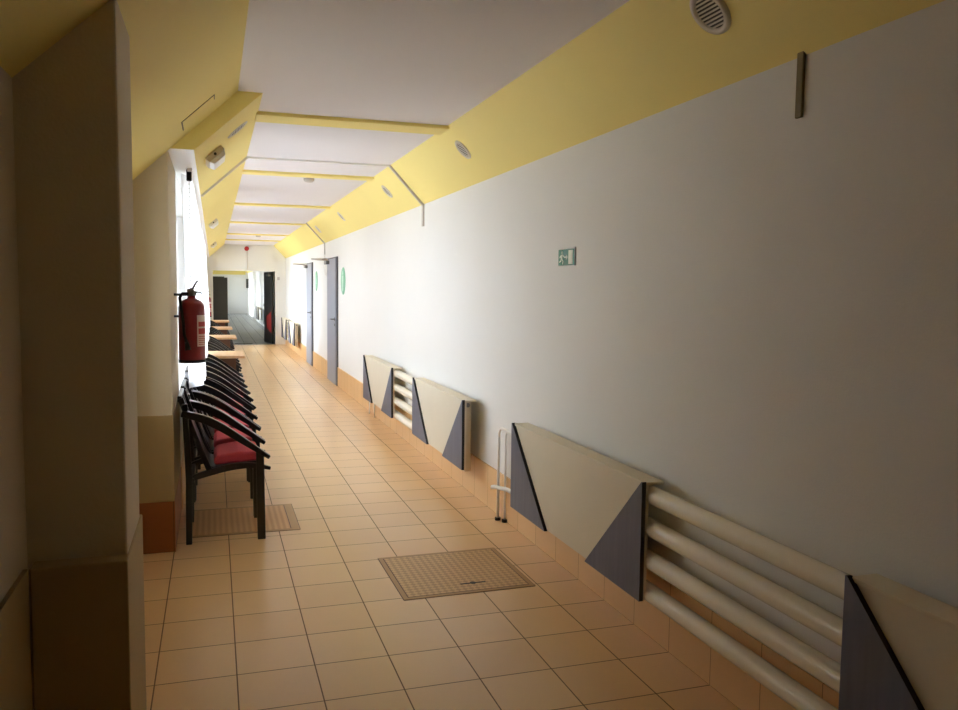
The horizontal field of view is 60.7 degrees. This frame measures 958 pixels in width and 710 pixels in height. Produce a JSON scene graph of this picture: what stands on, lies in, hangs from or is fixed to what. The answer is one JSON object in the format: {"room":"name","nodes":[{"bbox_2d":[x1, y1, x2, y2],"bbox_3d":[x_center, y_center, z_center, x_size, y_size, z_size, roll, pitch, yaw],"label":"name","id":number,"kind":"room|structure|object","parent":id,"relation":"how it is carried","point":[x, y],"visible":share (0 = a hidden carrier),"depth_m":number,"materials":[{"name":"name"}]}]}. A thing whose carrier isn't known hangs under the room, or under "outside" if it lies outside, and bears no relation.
{"room":"school corridor","nodes":[
{"label":"school corridor","id":0,"kind":"room"},
{"bbox_2d":[0,66,27,602],"bbox_3d":[-0.008,0.630,-2.128,0.395,2.100,13.870,-1,5,-18],"label":"wall","id":1,"kind":"structure","parent":0,"point":[13,533],"depth_m":1.98,"materials":[{"name":"beige paint"}]},
{"bbox_2d":[0,569,32,709],"bbox_3d":[0.575,1.386,-3.236,0.012,0.784,11.290,-1,5,-18],"label":"baseboard","id":2,"kind":"structure","parent":1,"relation":"attached to","point":[15,645],"depth_m":1.96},
{"bbox_2d":[12,0,139,709],"bbox_3d":[-1.175,0.146,2.310,0.357,2.330,0.380,-1,5,-18],"label":"wall pillar","id":3,"kind":"structure","parent":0,"point":[72,103],"depth_m":2.13,"materials":[{"name":"beige paint"}]},
{"bbox_2d":[29,514,145,709],"bbox_3d":[-1.116,0.917,2.378,0.233,0.784,0.470,-1,5,-18],"label":"cladding","id":4,"kind":"object","parent":3,"relation":"attached to","point":[88,616],"visible":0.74,"depth_m":2.15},
{"bbox_2d":[0,0,248,179],"bbox_3d":[0.292,-0.724,-2.144,1.031,0.794,13.869,-1,5,-18],"label":"ceiling","id":5,"kind":"structure","parent":0,"point":[184,53],"depth_m":2.96,"materials":[{"name":"yellow paint"}]},
{"bbox_2d":[181,94,214,133],"bbox_3d":[-1.475,-1.262,4.296,0.166,0.157,0.346,-1,5,-18],"label":"access hatch","id":6,"kind":"object","parent":5,"relation":"attached to","point":[207,107],"visible":1,"depth_m":4.28,"materials":[{"name":"yellow paint"}]},
{"bbox_2d":[132,151,178,415],"bbox_3d":[-2.036,-0.042,4.962,0.357,2.262,0.930,-1,5,-18],"label":"wall pier","id":7,"kind":"object","parent":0,"point":[154,195],"visible":0.31,"depth_m":4.53,"materials":[{"name":"beige paint"}]},
{"bbox_2d":[137,402,180,502],"bbox_3d":[-2.038,0.550,4.998,0.361,0.492,0.916,-1,5,-18],"label":"panel","id":8,"kind":"object","parent":7,"relation":"attached to","point":[159,458],"visible":0.5,"depth_m":4.60,"materials":[{"name":"beige paint"}]},
{"bbox_2d":[139,468,181,553],"bbox_3d":[-2.041,0.941,5.028,0.363,0.292,0.918,-1,5,-18],"label":"baseboard","id":9,"kind":"object","parent":7,"relation":"attached to","point":[161,520],"visible":0.43,"depth_m":4.63,"materials":[{"name":"orange tile"}]},
{"bbox_2d":[174,280,205,362],"bbox_3d":[-1.771,-0.206,4.994,0.169,0.502,0.188,4,6,37],"label":"fire extinguisher","id":10,"kind":"object","parent":7,"relation":"attached to","point":[191,310],"visible":0.99,"depth_m":4.95,"materials":[{"name":"red metal"}]},
{"bbox_2d":[198,322,204,344],"bbox_3d":[-1.687,-0.134,4.989,0.009,0.140,0.072,2,5,14],"label":"print","id":11,"kind":"object","parent":10,"relation":"attached to","point":[201,325],"depth_m":4.97},
{"bbox_2d":[175,172,185,459],"bbox_3d":[-8.601,-1.759,25.432,0.207,2.270,42.200,-1,5,-18],"label":"wall","id":12,"kind":"structure","parent":0,"point":[179,209],"depth_m":8.67,"materials":[{"name":"white paint"}]},
{"bbox_2d":[176,215,187,389],"bbox_3d":[-2.617,-0.567,7.077,0.207,1.521,3.480,-1,5,-18],"label":"window","id":13,"kind":"structure","parent":12,"relation":"in","point":[182,366],"depth_m":8.11,"materials":[{"name":"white glass"}]},
{"bbox_2d":[181,449,185,508],"bbox_3d":[-4.539,0.250,13.313,0.012,0.292,16.400,-1,5,-18],"label":"baseboard","id":14,"kind":"structure","parent":12,"relation":"attached to","point":[183,476],"depth_m":5.72,"materials":[{"name":"tile"}]},
{"bbox_2d":[208,291,211,316],"bbox_3d":[-5.228,-0.979,15.672,0.169,0.502,0.188,4,6,37],"label":"fire extinguisher","id":15,"kind":"object","parent":12,"relation":"attached to","point":[210,308],"visible":0.34,"depth_m":15.66,"materials":[{"name":"red metal"}]},
{"bbox_2d":[168,91,262,270],"bbox_3d":[-8.294,-3.116,24.928,0.916,0.540,43.130,-1,5,-18],"label":"ceiling","id":16,"kind":"structure","parent":0,"point":[214,130],"depth_m":5.43,"materials":[{"name":"yellow paint"}]},
{"bbox_2d":[187,168,207,256],"bbox_3d":[-4.357,-1.833,12.945,0.030,0.016,16.280,-1,5,-18],"label":"rail","id":17,"kind":"object","parent":16,"relation":"attached to","point":[188,169],"visible":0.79,"depth_m":6.96,"materials":[{"name":"white plastic"}]},
{"bbox_2d":[186,170,191,286],"bbox_3d":[-1.886,-0.812,5.332,0.032,0.782,0.040,-1,5,-18],"label":"chain","id":18,"kind":"object","parent":17,"relation":"hanging from","point":[188,174],"visible":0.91,"depth_m":5.32,"materials":[{"name":"white plastic"}]},
{"bbox_2d":[181,173,207,387],"bbox_3d":[-2.424,-0.621,7.113,0.131,1.425,3.561,-1,5,-17],"label":"window","id":19,"kind":"structure","parent":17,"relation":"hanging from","point":[197,371],"depth_m":5.59,"materials":[{"name":"white glass"}]},
{"bbox_2d":[200,223,209,341],"bbox_3d":[-3.639,-0.935,10.869,0.084,1.425,3.000,-1,5,-18],"label":"curtain","id":20,"kind":"object","parent":17,"relation":"hanging from","point":[202,235],"visible":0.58,"depth_m":10.39,"materials":[{"name":"white fabric"}]},
{"bbox_2d":[204,240,209,326],"bbox_3d":[-4.693,-1.207,14.117,0.085,1.425,2.550,-1,5,-18],"label":"curtain","id":21,"kind":"object","parent":17,"relation":"hanging from","point":[204,240],"visible":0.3,"depth_m":13.75,"materials":[{"name":"white fabric"}]},
{"bbox_2d":[209,218,217,228],"bbox_3d":[-3.457,-1.712,10.648,0.120,0.117,0.308,-1,5,-18],"label":"lamp","id":22,"kind":"object","parent":16,"relation":"attached to","point":[213,224],"visible":1,"depth_m":10.52,"materials":[{"name":"white plastic"}]},
{"bbox_2d":[205,145,224,169],"bbox_3d":[-1.698,-1.271,5.265,0.120,0.117,0.308,-1,5,-18],"label":"lamp","id":23,"kind":"object","parent":16,"relation":"attached to","point":[216,158],"visible":1,"depth_m":5.14,"materials":[{"name":"white plastic"}]},
{"bbox_2d":[210,151,224,169],"bbox_3d":[-1.682,-1.253,5.277,0.117,0.027,0.290,-44,16,-10],"label":"diffuser","id":24,"kind":"object","parent":23,"relation":"attached to","point":[217,158],"depth_m":5.14,"materials":[{"name":"white plastic"}]},
{"bbox_2d":[228,121,246,137],"bbox_3d":[-1.509,-1.408,5.109,0.121,0.111,0.163,-1,5,-22],"label":"ceiling vent","id":25,"kind":"object","parent":16,"relation":"in","point":[241,126],"visible":1,"depth_m":5.10,"materials":[{"name":"white plastic"}]},
{"bbox_2d":[213,272,247,313],"bbox_3d":[-14.126,-3.720,45.834,2.600,2.800,0.200,-1,5,-18],"label":"wall","id":26,"kind":"structure","parent":0,"point":[237,290],"depth_m":45.93,"materials":[{"name":"white paint"}]},
{"bbox_2d":[213,270,245,274],"bbox_3d":[-14.004,-4.703,45.659,1.850,0.410,0.050,-1,5,-18],"label":"trim","id":27,"kind":"structure","parent":26,"relation":"attached to","point":[214,271],"depth_m":45.68,"materials":[{"name":"yellow paint"}]},
{"bbox_2d":[206,244,285,343],"bbox_3d":[-6.225,-1.668,21.328,2.500,2.800,0.140,-1,5,-18],"label":"wall","id":28,"kind":"structure","parent":0,"point":[228,256],"depth_m":21.32,"materials":[{"name":"white paint"}]},
{"bbox_2d":[211,269,276,344],"bbox_3d":[-6.137,-1.248,21.391,1.615,1.955,0.180,-1,5,-18],"label":"trim","id":29,"kind":"structure","parent":28,"relation":"attached to","point":[211,269],"depth_m":21.38,"materials":[{"name":"white paint"}]},
{"bbox_2d":[264,272,273,343],"bbox_3d":[-5.727,-1.284,22.095,0.125,1.905,0.920,-2,5,-27],"label":"open door leaf","id":30,"kind":"structure","parent":28,"relation":"in","point":[268,276],"depth_m":22.00,"materials":[{"name":"black metal"}]},
{"bbox_2d":[225,0,629,244],"bbox_3d":[-5.226,-2.748,18.640,1.411,0.200,57.000,-1,5,-18],"label":"ceiling","id":31,"kind":"structure","parent":0,"point":[411,61],"depth_m":4.10,"materials":[{"name":"paint"}]},
{"bbox_2d":[225,239,280,241],"bbox_3d":[-5.257,-2.669,19.037,1.246,0.024,0.160,-1,5,-18],"label":"trim","id":32,"kind":"structure","parent":31,"relation":"attached to","point":[225,239],"depth_m":18.97,"materials":[{"name":"yellow paint"}]},
{"bbox_2d":[227,233,288,235],"bbox_3d":[-4.580,-2.495,16.951,1.246,0.024,0.160,-1,5,-18],"label":"trim","id":33,"kind":"structure","parent":31,"relation":"attached to","point":[227,233],"depth_m":16.88,"materials":[{"name":"yellow paint"}]},
{"bbox_2d":[230,221,305,225],"bbox_3d":[-3.595,-2.241,13.917,1.246,0.024,0.160,-1,5,-18],"label":"trim","id":34,"kind":"structure","parent":31,"relation":"attached to","point":[241,222],"depth_m":13.85,"materials":[{"name":"yellow paint"}]},
{"bbox_2d":[234,202,330,208],"bbox_3d":[-2.610,-1.986,10.883,1.246,0.024,0.160,-1,5,-18],"label":"trim","id":35,"kind":"structure","parent":31,"relation":"attached to","point":[235,203],"depth_m":10.85,"materials":[{"name":"yellow paint"}]},
{"bbox_2d":[242,170,373,180],"bbox_3d":[-1.644,-1.737,7.906,1.246,0.024,0.160,-1,5,-18],"label":"trim","id":36,"kind":"structure","parent":31,"relation":"attached to","point":[249,172],"depth_m":7.86,"materials":[{"name":"yellow paint"}]},
{"bbox_2d":[303,177,314,182],"bbox_3d":[-1.686,-1.737,8.103,0.124,0.052,0.124,-1,5,-18],"label":"smoke detector","id":37,"kind":"object","parent":31,"relation":"attached to","point":[308,180],"visible":0.83,"depth_m":8.07,"materials":[{"name":"white plastic"}]},
{"bbox_2d":[201,156,423,225],"bbox_3d":[-1.403,-1.413,7.073,1.905,0.527,0.048,-1,5,-18],"label":"cable trunking","id":38,"kind":"object","parent":31,"relation":"attached to","point":[247,157],"visible":1,"depth_m":7.06,"materials":[{"name":"white plastic"}]},
{"bbox_2d":[255,111,448,134],"bbox_3d":[-0.828,-1.527,5.391,1.246,0.024,0.235,-1,5,-18],"label":"trim","id":39,"kind":"structure","parent":31,"relation":"attached to","point":[261,116],"depth_m":5.34,"materials":[{"name":"yellow paint"}]},
{"bbox_2d":[143,314,739,709],"bbox_3d":[-5.517,0.015,18.883,2.900,0.150,57.200,-1,5,-18],"label":"floor","id":40,"kind":"structure","parent":0,"point":[310,617],"depth_m":3.88,"materials":[{"name":"tile"}]},
{"bbox_2d":[185,365,253,480],"bbox_3d":[-2.051,0.532,6.514,0.522,0.872,0.510,-1,5,-18],"label":"armchair","id":41,"kind":"object","parent":40,"relation":"on","point":[208,382],"visible":0.24,"depth_m":6.70,"materials":[{"name":"black paint"}]},
{"bbox_2d":[213,407,244,419],"bbox_3d":[-1.988,0.478,6.530,0.262,0.073,0.370,-1,5,-18],"label":"cushion","id":42,"kind":"object","parent":41,"relation":"on","point":[234,407],"depth_m":6.40,"materials":[{"name":"red fabric"}]},
{"bbox_2d":[209,338,229,350],"bbox_3d":[-3.759,0.091,11.782,0.522,0.872,0.510,-1,5,-18],"label":"armchair","id":43,"kind":"object","parent":40,"relation":"on","point":[209,338],"visible":0.06,"depth_m":11.97,"materials":[{"name":"black paint"}]},
{"bbox_2d":[213,276,227,330],"bbox_3d":[-6.889,-1.194,21.726,0.400,1.775,0.512,-1,5,-18],"label":"door","id":44,"kind":"structure","parent":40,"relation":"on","point":[220,284],"depth_m":21.46,"materials":[{"name":"black wood"}]},
{"bbox_2d":[212,320,228,325],"bbox_3d":[-6.040,-0.428,18.834,0.545,0.728,0.800,-1,5,-18],"label":"table","id":45,"kind":"object","parent":40,"relation":"on","point":[220,322],"visible":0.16,"depth_m":18.49,"materials":[{"name":"brown wood"}]},
{"bbox_2d":[209,336,232,350],"bbox_3d":[-3.915,0.050,12.274,0.522,0.872,0.510,-1,5,-18],"label":"armchair","id":46,"kind":"object","parent":40,"relation":"on","point":[217,340],"visible":0.12,"depth_m":12.46,"materials":[{"name":"black paint"}]},
{"bbox_2d":[211,326,231,334],"bbox_3d":[-5.040,-0.170,15.752,0.545,0.728,0.800,-1,5,-18],"label":"table","id":47,"kind":"object","parent":40,"relation":"on","point":[223,329],"visible":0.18,"depth_m":15.43,"materials":[{"name":"brown wood"}]},
{"bbox_2d":[209,331,234,350],"bbox_3d":[-4.338,-0.062,13.606,0.522,0.872,0.510,-1,5,-18],"label":"armchair","id":48,"kind":"object","parent":40,"relation":"on","point":[210,332],"visible":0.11,"depth_m":13.43,"materials":[{"name":"black paint"}]},
{"bbox_2d":[184,372,261,485],"bbox_3d":[-1.883,0.573,6.026,0.522,0.872,0.510,-1,5,-18],"label":"armchair","id":49,"kind":"object","parent":40,"relation":"on","point":[223,397],"visible":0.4,"depth_m":6.18,"materials":[{"name":"black paint"}]},
{"bbox_2d":[214,417,249,432],"bbox_3d":[-1.819,0.519,6.042,0.262,0.073,0.370,-1,5,-18],"label":"cushion","id":50,"kind":"object","parent":49,"relation":"on","point":[240,421],"depth_m":5.92,"materials":[{"name":"red fabric"}]},
{"bbox_2d":[209,335,236,347],"bbox_3d":[-4.126,0.066,12.936,0.545,0.728,0.800,-1,5,-18],"label":"table","id":51,"kind":"object","parent":40,"relation":"on","point":[225,339],"visible":0.32,"depth_m":12.61,"materials":[{"name":"brown wood"}]},
{"bbox_2d":[208,339,237,358],"bbox_3d":[-3.583,0.131,11.298,0.522,0.872,0.510,-1,5,-18],"label":"armchair","id":52,"kind":"object","parent":40,"relation":"on","point":[209,340],"visible":0.11,"depth_m":11.47,"materials":[{"name":"black paint"}]},
{"bbox_2d":[177,388,270,544],"bbox_3d":[-1.569,0.655,5.046,0.522,0.872,0.510,-1,5,-18],"label":"armchair","id":53,"kind":"object","parent":40,"relation":"on","point":[242,453],"visible":1,"depth_m":4.88,"materials":[{"name":"black paint"}]},
{"bbox_2d":[214,441,255,464],"bbox_3d":[-1.505,0.601,5.062,0.262,0.073,0.370,-1,5,-18],"label":"cushion","id":54,"kind":"object","parent":53,"relation":"on","point":[234,452],"depth_m":4.91,"materials":[{"name":"red fabric"}]},
{"bbox_2d":[207,342,240,369],"bbox_3d":[-3.424,0.172,10.807,0.522,0.872,0.510,-1,5,-18],"label":"armchair","id":55,"kind":"object","parent":40,"relation":"on","point":[209,343],"visible":0.12,"depth_m":10.98,"materials":[{"name":"black paint"}]},
{"bbox_2d":[207,344,241,373],"bbox_3d":[-3.264,0.213,10.318,0.522,0.872,0.510,-1,5,-18],"label":"armchair","id":56,"kind":"object","parent":40,"relation":"on","point":[210,347],"visible":0.12,"depth_m":10.32,"materials":[{"name":"black paint"}]},
{"bbox_2d":[205,357,245,388],"bbox_3d":[-2.685,0.368,8.475,0.522,0.872,0.510,-1,5,-18],"label":"armchair","id":57,"kind":"object","parent":40,"relation":"on","point":[207,358],"visible":0.14,"depth_m":8.68,"materials":[{"name":"black paint"}]},
{"bbox_2d":[207,353,244,387],"bbox_3d":[-2.844,0.326,8.969,0.522,0.872,0.510,-1,5,-18],"label":"armchair","id":58,"kind":"object","parent":40,"relation":"on","point":[208,355],"visible":0.14,"depth_m":9.17,"materials":[{"name":"black paint"}]},
{"bbox_2d":[208,351,244,369],"bbox_3d":[-3.049,0.344,9.618,0.545,0.728,0.800,-1,5,-18],"label":"table","id":59,"kind":"object","parent":40,"relation":"on","point":[229,357],"visible":0.34,"depth_m":9.30,"materials":[{"name":"brown wood"}]},
{"bbox_2d":[205,361,247,396],"bbox_3d":[-2.516,0.408,7.988,0.522,0.872,0.510,-1,5,-18],"label":"armchair","id":60,"kind":"object","parent":40,"relation":"on","point":[208,363],"visible":0.17,"depth_m":8.19,"materials":[{"name":"black paint"}]},
{"bbox_2d":[198,371,256,469],"bbox_3d":[-2.188,0.490,7.013,0.522,0.872,0.510,-1,5,-18],"label":"armchair","id":61,"kind":"object","parent":40,"relation":"on","point":[209,375],"visible":0.22,"depth_m":7.17,"materials":[{"name":"black paint"}]},
{"bbox_2d":[205,365,252,406],"bbox_3d":[-2.351,0.449,7.500,0.522,0.872,0.510,-1,5,-18],"label":"armchair","id":62,"kind":"object","parent":40,"relation":"on","point":[208,368],"visible":0.15,"depth_m":7.70,"materials":[{"name":"black paint"}]},
{"bbox_2d":[192,504,299,537],"bbox_3d":[-1.532,1.074,5.314,0.670,0.014,0.638,-1,5,-18],"label":"floor hatch","id":63,"kind":"object","parent":40,"relation":"on","point":[280,517],"visible":0.77,"depth_m":5.27,"materials":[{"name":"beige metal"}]},
{"bbox_2d":[180,379,264,515],"bbox_3d":[-1.728,0.614,5.534,0.522,0.872,0.510,-1,5,-18],"label":"armchair","id":64,"kind":"object","parent":63,"relation":"on","point":[219,437],"visible":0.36,"depth_m":5.66,"materials":[{"name":"black paint"}]},
{"bbox_2d":[214,428,251,447],"bbox_3d":[-1.665,0.560,5.550,0.262,0.073,0.370,-1,5,-18],"label":"cushion","id":65,"kind":"object","parent":64,"relation":"on","point":[219,437],"depth_m":5.41,"materials":[{"name":"red fabric"}]},
{"bbox_2d":[377,548,534,600],"bbox_3d":[-0.139,1.165,4.385,0.692,0.016,0.652,-1,5,-18],"label":"floor grate","id":66,"kind":"object","parent":40,"relation":"on","point":[430,575],"visible":1,"depth_m":4.34,"materials":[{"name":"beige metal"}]},
{"bbox_2d":[490,427,510,522],"bbox_3d":[0.217,0.796,5.082,0.090,0.629,0.657,-1,5,-18],"label":"pipes","id":67,"kind":"object","parent":40,"relation":"on","point":[498,487],"visible":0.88,"depth_m":5.33,"materials":[{"name":"white metal"}]},
{"bbox_2d":[246,0,944,272],"bbox_3d":[-4.363,-2.594,18.933,0.408,0.531,57.000,-1,5,-18],"label":"ceiling","id":68,"kind":"structure","parent":0,"point":[645,58],"depth_m":3.58,"materials":[{"name":"yellow paint"}]},
{"bbox_2d":[381,185,392,197],"bbox_3d":[-0.904,-1.607,8.031,0.108,0.116,0.153,0,5,-15],"label":"ceiling vent","id":69,"kind":"object","parent":68,"relation":"in","point":[384,188],"visible":1,"depth_m":8.02,"materials":[{"name":"white plastic"}]},
{"bbox_2d":[455,141,470,158],"bbox_3d":[-0.110,-1.402,5.584,0.108,0.116,0.153,-1,5,-21],"label":"ceiling vent","id":70,"kind":"object","parent":68,"relation":"in","point":[461,148],"visible":1,"depth_m":5.58,"materials":[{"name":"white plastic"}]},
{"bbox_2d":[457,144,467,155],"bbox_3d":[-0.111,-1.401,5.584,0.003,0.098,0.110,-44,16,-10],"label":"grille","id":71,"kind":"object","parent":70,"relation":"attached to","point":[461,148],"depth_m":5.59,"materials":[{"name":"white plastic"}]},
{"bbox_2d":[690,0,730,34],"bbox_3d":[0.790,-1.172,2.795,0.123,0.131,0.172,0,5,-15],"label":"ceiling vent","id":72,"kind":"object","parent":68,"relation":"in","point":[713,16],"visible":1,"depth_m":2.80,"materials":[{"name":"white plastic"}]},
{"bbox_2d":[695,0,723,28],"bbox_3d":[0.789,-1.171,2.795,0.004,0.110,0.124,-44,16,-10],"label":"grille","id":73,"kind":"object","parent":72,"relation":"attached to","point":[709,14],"depth_m":2.80,"materials":[{"name":"white plastic"}]},
{"bbox_2d":[247,0,957,663],"bbox_3d":[-4.159,-1.514,19.090,0.250,2.900,57.000,-1,5,-18],"label":"wall","id":74,"kind":"structure","parent":0,"point":[755,317],"depth_m":2.96,"materials":[{"name":"white paint"}]},
{"bbox_2d":[256,306,261,319],"bbox_3d":[-8.774,-1.680,32.627,0.155,0.500,1.545,-1,5,-18],"label":"radiator cover","id":75,"kind":"object","parent":74,"relation":"attached to","point":[257,307],"visible":1,"depth_m":32.66,"materials":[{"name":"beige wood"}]},
{"bbox_2d":[281,317,289,339],"bbox_3d":[-4.841,-0.670,20.574,0.155,0.500,1.408,-1,5,-18],"label":"radiator cover","id":76,"kind":"object","parent":74,"relation":"attached to","point":[284,324],"visible":0.89,"depth_m":20.48,"materials":[{"name":"beige wood"}]},
{"bbox_2d":[287,320,297,346],"bbox_3d":[-4.495,-0.557,19.545,0.123,0.512,3.382,-1,5,-18],"label":"radiator","id":77,"kind":"object","parent":74,"relation":"attached to","point":[288,320],"visible":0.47,"depth_m":17.95,"materials":[{"name":"beige metal"}]},
{"bbox_2d":[288,321,299,345],"bbox_3d":[-4.183,-0.500,18.545,0.155,0.500,1.428,-1,5,-18],"label":"radiator cover","id":78,"kind":"object","parent":74,"relation":"attached to","point":[291,324],"visible":0.94,"depth_m":18.39,"materials":[{"name":"beige wood"}]},
{"bbox_2d":[293,262,313,365],"bbox_3d":[-3.470,-0.814,16.092,0.303,1.997,0.980,-1,5,-18],"label":"door","id":79,"kind":"structure","parent":74,"relation":"in","point":[309,266],"depth_m":16.01,"materials":[{"name":"grey paint"}]},
{"bbox_2d":[306,223,326,275],"bbox_3d":[-2.739,-1.782,13.764,0.320,0.888,0.278,-1,5,-18],"label":"cable trunking","id":80,"kind":"object","parent":74,"relation":"attached to","point":[306,223],"visible":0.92,"depth_m":13.87,"materials":[{"name":"white plastic"}]},
{"bbox_2d":[315,271,317,290],"bbox_3d":[-3.014,-1.365,15.129,0.013,0.370,0.370,-1,5,-18],"label":"round sign","id":81,"kind":"object","parent":74,"relation":"attached to","point":[316,276],"visible":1,"depth_m":15.06,"materials":[{"name":"green plastic"}]},
{"bbox_2d":[311,256,337,385],"bbox_3d":[-2.467,-0.552,13.001,0.303,1.992,1.060,-1,5,-18],"label":"door","id":82,"kind":"structure","parent":74,"relation":"in","point":[332,263],"depth_m":12.91,"materials":[{"name":"grey paint"}]},
{"bbox_2d":[341,267,345,294],"bbox_3d":[-1.995,-1.086,11.992,0.013,0.400,0.400,-1,5,-18],"label":"round sign","id":83,"kind":"object","parent":74,"relation":"attached to","point":[343,280],"visible":1,"depth_m":11.93,"materials":[{"name":"green plastic"}]},
{"bbox_2d":[363,355,401,417],"bbox_3d":[-1.041,0.311,8.864,0.155,0.500,1.608,-1,5,-18],"label":"radiator cover","id":84,"kind":"object","parent":74,"relation":"attached to","point":[378,374],"visible":0.92,"depth_m":8.74,"materials":[{"name":"beige wood"}]},
{"bbox_2d":[364,355,401,368],"bbox_3d":[-1.054,0.071,8.839,0.092,0.014,1.600,-1,5,-18],"label":"shelf","id":85,"kind":"object","parent":84,"relation":"attached to","point":[377,361],"depth_m":8.77,"materials":[{"name":"beige wood"}]},
{"bbox_2d":[394,369,470,471],"bbox_3d":[-0.652,0.434,7.702,0.123,0.512,3.862,-1,5,-18],"label":"radiator","id":86,"kind":"object","parent":74,"relation":"attached to","point":[407,422],"visible":0.36,"depth_m":7.55,"materials":[{"name":"beige metal"}]},
{"bbox_2d":[412,377,475,469],"bbox_3d":[-0.282,0.506,6.527,0.155,0.500,1.528,-1,5,-18],"label":"radiator cover","id":87,"kind":"object","parent":74,"relation":"attached to","point":[439,412],"visible":0.98,"depth_m":6.38,"materials":[{"name":"beige wood"}]},
{"bbox_2d":[414,377,475,401],"bbox_3d":[-0.296,0.267,6.502,0.092,0.014,1.520,-1,5,-18],"label":"shelf","id":88,"kind":"object","parent":87,"relation":"attached to","point":[448,393],"depth_m":6.38,"materials":[{"name":"beige wood"}]},
{"bbox_2d":[286,340,838,709],"bbox_3d":[-0.330,0.811,6.922,0.012,0.292,31.200,-1,5,-18],"label":"baseboard","id":89,"kind":"structure","parent":74,"relation":"attached to","point":[743,691],"depth_m":3.60,"materials":[{"name":"tile"}]},
{"bbox_2d":[558,247,575,265],"bbox_3d":[0.472,-0.528,4.391,0.010,0.096,0.212,-1,5,-18],"label":"exit sign","id":90,"kind":"object","parent":74,"relation":"attached to","point":[566,256],"visible":1,"depth_m":4.38,"materials":[{"name":"green plastic"}]},
{"bbox_2d":[510,423,663,601],"bbox_3d":[0.500,0.708,4.117,0.155,0.500,1.545,-1,5,-18],"label":"radiator cover","id":91,"kind":"object","parent":74,"relation":"attached to","point":[596,504],"visible":1,"depth_m":3.89,"materials":[{"name":"beige wood"}]},
{"bbox_2d":[515,423,663,485],"bbox_3d":[0.486,0.468,4.093,0.092,0.014,1.537,-1,5,-18],"label":"shelf","id":92,"kind":"object","parent":91,"relation":"attached to","point":[628,474],"depth_m":3.89,"materials":[{"name":"beige wood"}]},
{"bbox_2d":[644,485,849,709],"bbox_3d":[0.924,0.841,2.848,0.123,0.512,4.022,-1,5,-18],"label":"radiator","id":93,"kind":"object","parent":74,"relation":"attached to","point":[830,579],"visible":0.4,"depth_m":2.74,"materials":[{"name":"beige metal"}]},
{"bbox_2d":[795,51,805,118],"bbox_3d":[1.035,-0.869,2.633,0.012,0.208,0.030,-1,5,-18],"label":"stub","id":94,"kind":"object","parent":74,"relation":"attached to","point":[801,56],"visible":1,"depth_m":2.63,"materials":[{"name":"black metal"}]},
{"bbox_2d":[838,573,957,709],"bbox_3d":[1.324,0.921,1.577,0.155,0.500,1.548,-1,5,-18],"label":"radiator cover","id":95,"kind":"object","parent":74,"relation":"attached to","point":[899,649],"visible":1,"depth_m":2.12,"materials":[{"name":"beige wood"}]},
{"bbox_2d":[852,573,957,629],"bbox_3d":[1.310,0.681,1.553,0.092,0.014,1.540,-1,5,-18],"label":"shelf","id":96,"kind":"object","parent":95,"relation":"attached to","point":[937,613],"depth_m":2.11,"materials":[{"name":"beige wood"}]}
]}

